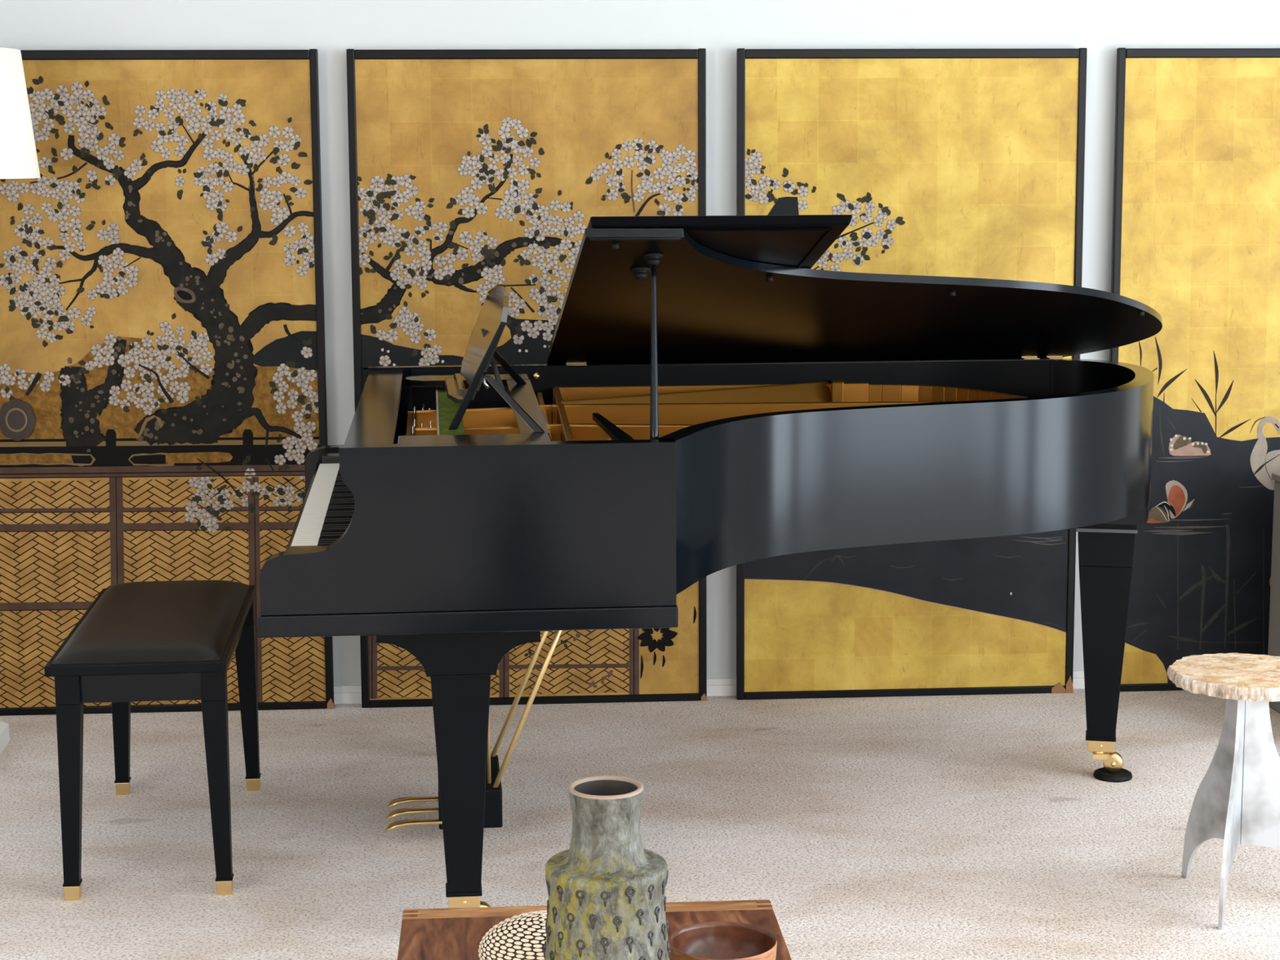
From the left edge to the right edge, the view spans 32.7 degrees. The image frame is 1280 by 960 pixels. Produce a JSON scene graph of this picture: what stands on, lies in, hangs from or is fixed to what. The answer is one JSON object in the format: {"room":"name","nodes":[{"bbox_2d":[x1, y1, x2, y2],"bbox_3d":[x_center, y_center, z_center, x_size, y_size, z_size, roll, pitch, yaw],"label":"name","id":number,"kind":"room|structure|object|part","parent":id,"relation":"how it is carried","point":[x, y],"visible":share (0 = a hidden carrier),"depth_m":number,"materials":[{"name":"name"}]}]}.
{"room":"music room","nodes":[
{"label":"music room","id":0,"kind":"room"},
{"bbox_2d":[0,688,1279,959],"bbox_3d":[0.440,1.309,1.456,7.700,0.060,9.800,-1,9,-5],"label":"floor","id":1,"kind":"structure","parent":0,"point":[964,827],"depth_m":4.84,"materials":[{"name":"beige carpet"}]},
{"bbox_2d":[0,47,40,754],"bbox_3d":[-1.757,-0.164,5.310,0.624,1.736,0.624,-1,9,-5],"label":"floor lamp","id":2,"kind":"object","parent":1,"relation":"on","point":[18,153],"visible":1,"depth_m":5.14,"materials":[{"name":"white"}]},
{"bbox_3d":[-1.760,-0.872,5.204,0.624,0.304,0.624,-1,9,-5],"label":"lamp shade","id":3,"kind":"part","parent":2,"relation":"part of","materials":[{"name":"white fabric"}]},
{"bbox_2d":[44,580,261,901],"bbox_3d":[-1.038,0.531,4.747,0.353,0.522,0.790,-1,9,-5],"label":"piano bench","id":4,"kind":"object","parent":1,"relation":"on","point":[172,640],"visible":1,"depth_m":4.40,"materials":[{"name":"black wood"}]},
{"bbox_3d":[-1.139,0.597,4.382,0.048,0.431,0.048,-1,9,-5],"label":"leg","id":5,"kind":"part","parent":4,"relation":"part of","materials":[{"name":"black wood"}]},
{"bbox_3d":[-1.207,0.492,5.089,0.048,0.431,0.048,-1,9,-5],"label":"leg","id":6,"kind":"part","parent":4,"relation":"part of","materials":[{"name":"black wood"}]},
{"bbox_3d":[-1.039,0.318,4.715,0.353,0.022,0.790,-1,9,-5],"label":"seat frame","id":7,"kind":"part","parent":4,"relation":"part of","materials":[{"name":"black wood"}]},
{"bbox_2d":[50,580,250,665],"bbox_3d":[-1.039,0.290,4.711,0.331,0.034,0.768,-1,9,-5],"label":"seat cushion","id":8,"kind":"object","parent":4,"relation":"on","point":[172,622],"depth_m":4.55,"materials":[{"name":"black leather"}]},
{"bbox_3d":[-0.855,0.592,4.409,0.048,0.431,0.048,-1,9,-5],"label":"leg","id":9,"kind":"part","parent":4,"relation":"part of","materials":[{"name":"black wood"}]},
{"bbox_3d":[-0.924,0.487,5.116,0.048,0.431,0.048,-1,9,-5],"label":"leg","id":10,"kind":"part","parent":4,"relation":"part of","materials":[{"name":"black wood"}]},
{"bbox_2d":[0,48,334,715],"bbox_3d":[-1.304,-0.244,5.768,0.941,1.758,0.040,-1,9,-4],"label":"wall panel","id":11,"kind":"object","parent":1,"relation":"on","point":[163,381],"visible":0.98,"depth_m":5.75,"materials":[{"name":"gold metal"}]},
{"bbox_3d":[-1.641,-0.158,5.745,0.098,0.112,0.011,-1,9,-4],"label":"finger pull","id":12,"kind":"part","parent":11,"relation":"part of","materials":[{"name":"brown metal"}]},
{"bbox_2d":[346,48,706,707],"bbox_3d":[-0.291,-0.259,5.835,0.940,1.758,0.040,-1,9,-4],"label":"wall panel","id":13,"kind":"object","parent":1,"relation":"on","point":[473,173],"visible":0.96,"depth_m":5.76,"materials":[{"name":"gold metal"}]},
{"bbox_2d":[397,899,791,959],"bbox_3d":[-0.057,0.864,2.964,0.563,0.380,0.636,-1,9,-5],"label":"coffee table","id":14,"kind":"object","parent":1,"relation":"on","point":[449,933],"visible":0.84,"depth_m":3.17,"materials":[{"name":"brown wood"}]},
{"bbox_2d":[478,910,547,959],"bbox_3d":[-0.123,0.631,2.941,0.190,0.085,0.190,-1,9,-5],"label":"decorative ball","id":15,"kind":"object","parent":14,"relation":"on","point":[523,937],"visible":0.52,"depth_m":2.90,"materials":[{"name":"beige"}]},
{"bbox_3d":[-0.076,0.683,3.229,0.545,0.100,0.042,-1,9,-4],"label":"rail","id":16,"kind":"part","parent":14,"relation":"part of","materials":[{"name":"brown wood"}]},
{"bbox_2d":[543,775,670,959],"bbox_3d":[-0.042,0.541,2.737,0.164,0.324,0.163,-1,9,-5],"label":"ceramic vase","id":17,"kind":"object","parent":14,"relation":"on","point":[606,900],"visible":1,"depth_m":2.68,"materials":[{"name":"ceramic"}]},
{"bbox_2d":[668,921,777,959],"bbox_3d":[0.111,0.646,2.932,0.145,0.058,0.145,-1,9,-5],"label":"wooden bowl","id":18,"kind":"object","parent":14,"relation":"on","point":[709,940],"visible":0.98,"depth_m":2.98,"materials":[{"name":"brown wood"}]},
{"bbox_2d":[257,214,1162,907],"bbox_3d":[0.255,0.088,4.750,2.040,1.359,1.507,-1,9,-5],"label":"grand piano","id":19,"kind":"object","parent":1,"relation":"on","point":[707,399],"visible":0.98,"depth_m":4.46,"materials":[{"name":"black wood"}]},
{"bbox_3d":[-0.450,0.042,5.410,0.762,0.040,0.050,-1,9,-5],"label":"moulding","id":20,"kind":"part","parent":19,"relation":"part of","materials":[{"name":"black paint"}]},
{"bbox_3d":[-0.692,-0.123,5.361,0.265,0.301,0.045,-1,9,-5],"label":"cheek panel","id":21,"kind":"part","parent":19,"relation":"part of","materials":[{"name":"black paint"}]},
{"bbox_3d":[-0.339,0.574,4.156,0.113,0.436,0.090,-1,9,-5],"label":"leg","id":22,"kind":"part","parent":19,"relation":"part of","materials":[{"name":"black wood"}]},
{"bbox_3d":[-0.311,0.254,3.981,0.762,0.040,0.052,-1,9,-5],"label":"moulding","id":23,"kind":"part","parent":19,"relation":"part of","materials":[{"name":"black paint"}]},
{"bbox_3d":[-0.311,0.084,3.958,0.752,0.301,0.045,-1,9,-5],"label":"cheek panel","id":24,"kind":"part","parent":19,"relation":"part of","materials":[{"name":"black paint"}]},
{"bbox_3d":[-0.315,-0.199,4.203,0.112,0.202,0.015,-1,9,-5],"label":"desk leg","id":25,"kind":"part","parent":19,"relation":"part of","materials":[{"name":"black wood"}]},
{"bbox_3d":[-0.334,0.422,4.748,0.008,0.510,0.038,-2,9,-13],"label":"pedal rod","id":26,"kind":"part","parent":19,"relation":"part of","materials":[{"name":"gold metal"}]},
{"bbox_3d":[-0.223,0.366,4.949,0.263,0.585,0.011,-1,9,-5],"label":"brace rod","id":27,"kind":"part","parent":19,"relation":"part of","materials":[{"name":"gold metal"}]},
{"bbox_3d":[-0.205,0.402,4.712,0.253,0.584,0.011,-1,9,-5],"label":"brace rod","id":28,"kind":"part","parent":19,"relation":"part of","materials":[{"name":"gold metal"}]},
{"bbox_2d":[630,266,651,279],"bbox_3d":[0.001,-0.399,4.212,0.040,0.026,0.040,-1,9,-5],"label":"cup","id":29,"kind":"object","parent":19,"relation":"on","point":[639,273],"depth_m":4.20,"materials":[{"name":"black rubber"}]},
{"bbox_2d":[644,253,662,266],"bbox_3d":[0.025,-0.412,4.078,0.036,0.026,0.036,-1,9,-5],"label":"cup","id":30,"kind":"object","parent":19,"relation":"on","point":[653,259],"depth_m":4.07,"materials":[{"name":"black rubber"}]},
{"bbox_3d":[0.078,-0.393,4.678,0.476,0.386,1.475,-1,9,-5],"label":"folded lid","id":31,"kind":"part","parent":19,"relation":"part of","materials":[{"name":"black paint"}]},
{"bbox_3d":[0.245,-0.098,4.715,1.502,0.072,1.418,-1,9,-5],"label":"iron frame","id":32,"kind":"part","parent":19,"relation":"part of","materials":[{"name":"gold metal"}]},
{"bbox_3d":[0.068,-0.381,4.679,0.428,0.360,1.427,-1,9,-5],"label":"moulding","id":33,"kind":"part","parent":19,"relation":"part of","materials":[{"name":"black paint"}]},
{"bbox_3d":[0.550,-0.381,4.723,1.440,0.384,1.478,-1,9,-5],"label":"lid","id":34,"kind":"part","parent":19,"relation":"part of","materials":[{"name":"black paint"}]},
{"bbox_3d":[1.102,0.365,5.184,0.133,0.508,0.110,1,9,12],"label":"leg","id":35,"kind":"part","parent":19,"relation":"part of","materials":[{"name":"black wood"}]},
{"bbox_3d":[1.101,0.095,5.144,0.140,0.038,0.118,1,9,12],"label":"leg plate","id":36,"kind":"part","parent":19,"relation":"part of","materials":[{"name":"grey"}]},
{"bbox_2d":[736,48,1087,699],"bbox_3d":[0.727,-0.274,5.904,0.936,1.758,0.040,-1,9,-4],"label":"wall panel","id":37,"kind":"object","parent":1,"relation":"on","point":[944,162],"visible":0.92,"depth_m":5.86,"materials":[{"name":"gold metal"}]},
{"bbox_2d":[1093,767,1132,782],"bbox_3d":[1.133,0.705,5.228,0.092,0.014,0.092,-1,9,-5],"label":"cup","id":38,"kind":"object","parent":1,"relation":"on","point":[1100,774],"visible":0.93,"depth_m":5.20,"materials":[{"name":"black rubber"}]},
{"bbox_2d":[1109,47,1279,691],"bbox_3d":[1.747,-0.289,5.970,0.939,1.758,0.043,-1,9,-4],"label":"wall panel","id":39,"kind":"object","parent":1,"relation":"on","point":[1196,235],"visible":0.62,"depth_m":5.94,"materials":[{"name":"gold metal"}]},
{"bbox_2d":[1166,653,1279,929],"bbox_3d":[1.201,0.607,4.327,0.318,0.474,0.317,-1,9,-5],"label":"side table","id":40,"kind":"object","parent":1,"relation":"on","point":[1239,790],"visible":1,"depth_m":4.31,"materials":[{"name":"stone"},{"name":"brushed aluminium"}]},
{"bbox_3d":[1.155,0.609,4.401,0.007,0.448,0.169,-4,9,-23],"label":"fin leg","id":41,"kind":"part","parent":40,"relation":"part of","materials":[{"name":"metal"}]},
{"bbox_3d":[1.152,0.633,4.243,0.007,0.448,0.169,4,9,25],"label":"fin leg","id":42,"kind":"part","parent":40,"relation":"part of","materials":[{"name":"metal"}]},
{"bbox_3d":[1.277,0.621,4.318,0.169,0.448,0.007,0,8,2],"label":"fin leg","id":43,"kind":"part","parent":40,"relation":"part of","materials":[{"name":"metal"}]},
{"bbox_2d":[1267,472,1279,713],"bbox_3d":[1.913,0.332,5.606,0.403,0.634,0.565,-1,9,-5],"label":"base cabinet","id":44,"kind":"object","parent":1,"relation":"on","point":[1273,649],"visible":0.77,"depth_m":5.82,"materials":[{"name":"grey wood"}]},
{"bbox_3d":[1.911,0.027,5.565,0.403,0.018,0.557,-1,9,-5],"label":"panel","id":45,"kind":"part","parent":44,"relation":"part of","materials":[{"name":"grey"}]},
{"bbox_2d":[0,0,1279,685],"bbox_3d":[-0.023,-0.779,5.942,7.700,2.750,0.466,-1,9,-5],"label":"wall","id":46,"kind":"structure","parent":0,"point":[331,27],"depth_m":5.79,"materials":[{"name":"white paint"}]},
{"bbox_2d":[333,670,1084,703],"bbox_3d":[-0.005,0.576,6.019,7.504,0.048,0.014,-1,9,-4],"label":"baseboard","id":47,"kind":"structure","parent":46,"relation":"attached to","point":[717,686],"depth_m":6.03,"materials":[{"name":"white"}]}
]}

